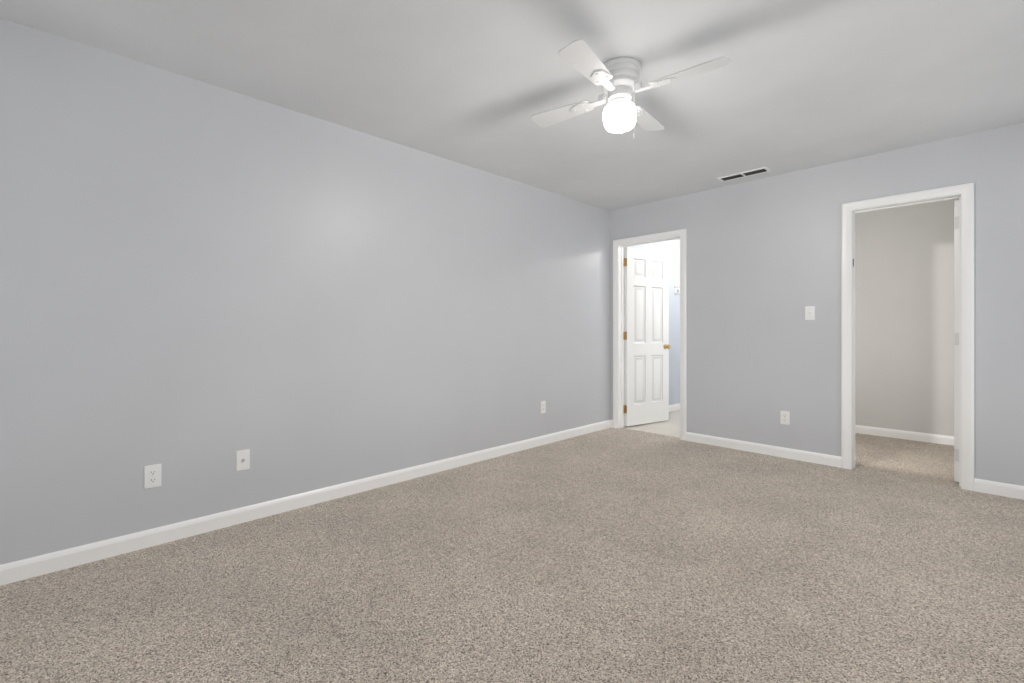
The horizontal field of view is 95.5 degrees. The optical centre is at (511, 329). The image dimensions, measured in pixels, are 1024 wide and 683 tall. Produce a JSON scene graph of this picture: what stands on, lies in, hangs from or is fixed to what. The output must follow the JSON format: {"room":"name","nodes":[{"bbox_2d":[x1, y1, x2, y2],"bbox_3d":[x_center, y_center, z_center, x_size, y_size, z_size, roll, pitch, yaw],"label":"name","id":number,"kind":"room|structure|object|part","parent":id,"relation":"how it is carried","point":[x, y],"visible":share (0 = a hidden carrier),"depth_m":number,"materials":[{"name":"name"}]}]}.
{"room":"empty bedroom","nodes":[
{"label":"empty bedroom","id":0,"kind":"room"},
{"bbox_2d":[0,18,679,564],"bbox_3d":[0.220,-0.124,4.450,7.600,2.440,0.100,0,0,-44],"label":"wall","id":1,"kind":"structure","parent":0,"point":[202,284],"depth_m":2.65,"materials":[{"name":"paint"}]},
{"bbox_2d":[144,464,160,488],"bbox_3d":[-1.826,0.744,2.366,0.070,0.115,0.008,0,0,-44],"label":"electrical outlet","id":2,"kind":"object","parent":1,"relation":"attached to","point":[152,476],"visible":1,"depth_m":2.36,"materials":[{"name":"white plastic"}]},
{"bbox_2d":[236,449,249,470],"bbox_3d":[-1.531,0.742,2.651,0.070,0.115,0.014,0,0,-44],"label":"outlet","id":3,"kind":"object","parent":1,"relation":"attached to","point":[242,459],"visible":1,"depth_m":2.65,"materials":[{"name":"white plastic"}]},
{"bbox_2d":[0,420,612,585],"bbox_3d":[-0.626,1.054,3.528,4.900,0.085,0.030,0,0,-44],"label":"baseboard","id":4,"kind":"structure","parent":1,"relation":"attached to","point":[20,570],"depth_m":2.64,"materials":[{"name":"white wood"}]},
{"bbox_2d":[541,401,545,412],"bbox_3d":[0.300,0.738,4.453,0.070,0.115,0.008,0,0,-44],"label":"electrical outlet","id":5,"kind":"object","parent":1,"relation":"attached to","point":[543,406],"visible":1,"depth_m":4.45,"materials":[{"name":"white plastic"}]},
{"bbox_2d":[669,403,679,411],"bbox_3d":[2.077,1.054,6.192,2.310,0.085,0.014,0,0,-44],"label":"baseboard","id":6,"kind":"structure","parent":1,"relation":"attached to","point":[674,407],"depth_m":6.31,"materials":[{"name":"white wood"}]},
{"bbox_2d":[674,286,679,295],"bbox_3d":[2.257,-0.532,6.358,0.140,0.127,0.030,0,0,-44],"label":"thermostat","id":7,"kind":"object","parent":1,"relation":"attached to","point":[676,289],"visible":0.9,"depth_m":6.33,"materials":[{"name":"white plastic"}]},
{"bbox_2d":[0,427,1023,682],"bbox_3d":[1.167,1.126,2.857,6.720,0.060,3.700,0,0,-44],"label":"floor","id":8,"kind":"structure","parent":0,"point":[616,555],"depth_m":2.00,"materials":[{"name":"beige carpet"}]},
{"bbox_2d":[0,0,1023,210],"bbox_3d":[1.481,-1.394,3.165,7.600,0.100,3.700,0,0,-44],"label":"ceiling","id":9,"kind":"structure","parent":0,"point":[795,85],"depth_m":2.41,"materials":[{"name":"paint"}]},
{"bbox_2d":[531,39,730,138],"bbox_3d":[0.554,-1.152,2.396,0.802,0.384,0.802,0,0,-8],"label":"ceiling fan","id":10,"kind":"object","parent":9,"relation":"hanging from","point":[617,79],"visible":1,"depth_m":2.32,"materials":[{"name":"painted metal"},{"name":"painted wood"},{"name":"glass"}]},
{"bbox_3d":[0.554,-1.087,2.396,0.169,0.159,0.179,0,0,-44],"label":"lamp shade","id":11,"kind":"part","parent":10,"relation":"part of","materials":[{"name":"white glass"}]},
{"bbox_2d":[717,167,770,181],"bbox_3d":[1.998,-1.340,4.016,0.135,0.007,0.400,0,0,-44],"label":"ceiling vent","id":12,"kind":"object","parent":9,"relation":"in","point":[745,174],"visible":1,"depth_m":4.00,"materials":[{"name":"white"}]},
{"bbox_2d":[624,410,679,437],"bbox_3d":[2.453,1.127,5.787,2.540,0.057,1.320,0,0,-44],"label":"floor","id":13,"kind":"structure","parent":0,"point":[670,426],"depth_m":5.30,"materials":[{"name":"white tile"}]},
{"bbox_2d":[610,122,1023,485],"bbox_3d":[2.380,-0.124,4.048,0.120,2.440,3.500,0,0,-44],"label":"wall","id":14,"kind":"structure","parent":0,"point":[763,262],"depth_m":3.88,"materials":[{"name":"paint"}]},
{"bbox_2d":[613,229,686,440],"bbox_3d":[1.480,0.045,4.965,0.158,2.101,0.846,0,0,-44],"label":"door frame","id":15,"kind":"structure","parent":14,"relation":"in","point":[619,245],"depth_m":5.18,"materials":[{"name":"white wood"}]},
{"bbox_2d":[624,247,670,425],"bbox_3d":[1.589,0.074,5.410,0.727,2.020,0.246,0,0,-44],"label":"hall door","id":16,"kind":"structure","parent":15,"relation":"attached to","point":[646,339],"depth_m":5.40,"materials":[{"name":"painted wood"},{"name":"brass"}]},
{"bbox_2d":[686,432,840,467],"bbox_3d":[2.176,1.054,4.160,0.014,0.085,1.278,0,0,-44],"label":"baseboard","id":17,"kind":"structure","parent":14,"relation":"attached to","point":[824,459],"depth_m":4.08,"materials":[{"name":"white wood"}]},
{"bbox_2d":[780,411,789,424],"bbox_3d":[2.343,0.754,3.994,0.008,0.115,0.070,0,0,-44],"label":"electrical outlet","id":18,"kind":"object","parent":14,"relation":"attached to","point":[785,417],"visible":1,"depth_m":3.99,"materials":[{"name":"white plastic"}]},
{"bbox_2d":[805,306,814,319],"bbox_3d":[2.469,-0.141,3.857,0.020,0.115,0.070,0,0,-44],"label":"light switch","id":19,"kind":"object","parent":14,"relation":"attached to","point":[809,312],"visible":1,"depth_m":3.86,"materials":[{"name":"white plastic"}]},
{"bbox_2d":[841,182,973,490],"bbox_3d":[2.936,0.045,3.485,0.162,2.101,0.750,0,0,-44],"label":"door frame","id":20,"kind":"structure","parent":14,"relation":"in","point":[963,194],"depth_m":3.30,"materials":[{"name":"white wood"}]},
{"bbox_2d":[954,199,958,481],"bbox_3d":[3.429,0.074,3.472,0.638,2.020,0.170,0,0,-44],"label":"closet door","id":21,"kind":"structure","parent":14,"relation":"in","point":[956,340],"depth_m":3.33,"materials":[{"name":"white wood"}]},
{"bbox_2d":[974,478,1023,499],"bbox_3d":[3.347,1.054,2.967,0.014,0.085,0.564,0,0,-44],"label":"baseboard","id":22,"kind":"structure","parent":14,"relation":"attached to","point":[984,486],"depth_m":3.08,"materials":[{"name":"white wood"}]},
{"bbox_2d":[855,199,953,435],"bbox_3d":[3.992,-0.124,4.704,0.100,2.440,2.380,0,0,-44],"label":"wall","id":23,"kind":"structure","parent":0,"point":[904,318],"depth_m":4.67,"materials":[{"name":"paint"}]},
{"bbox_2d":[855,425,953,445],"bbox_3d":[3.916,1.054,4.700,0.014,0.085,2.280,0,0,-44],"label":"baseboard","id":24,"kind":"structure","parent":23,"relation":"attached to","point":[893,433],"depth_m":4.66,"materials":[{"name":"white wood"}]}
]}

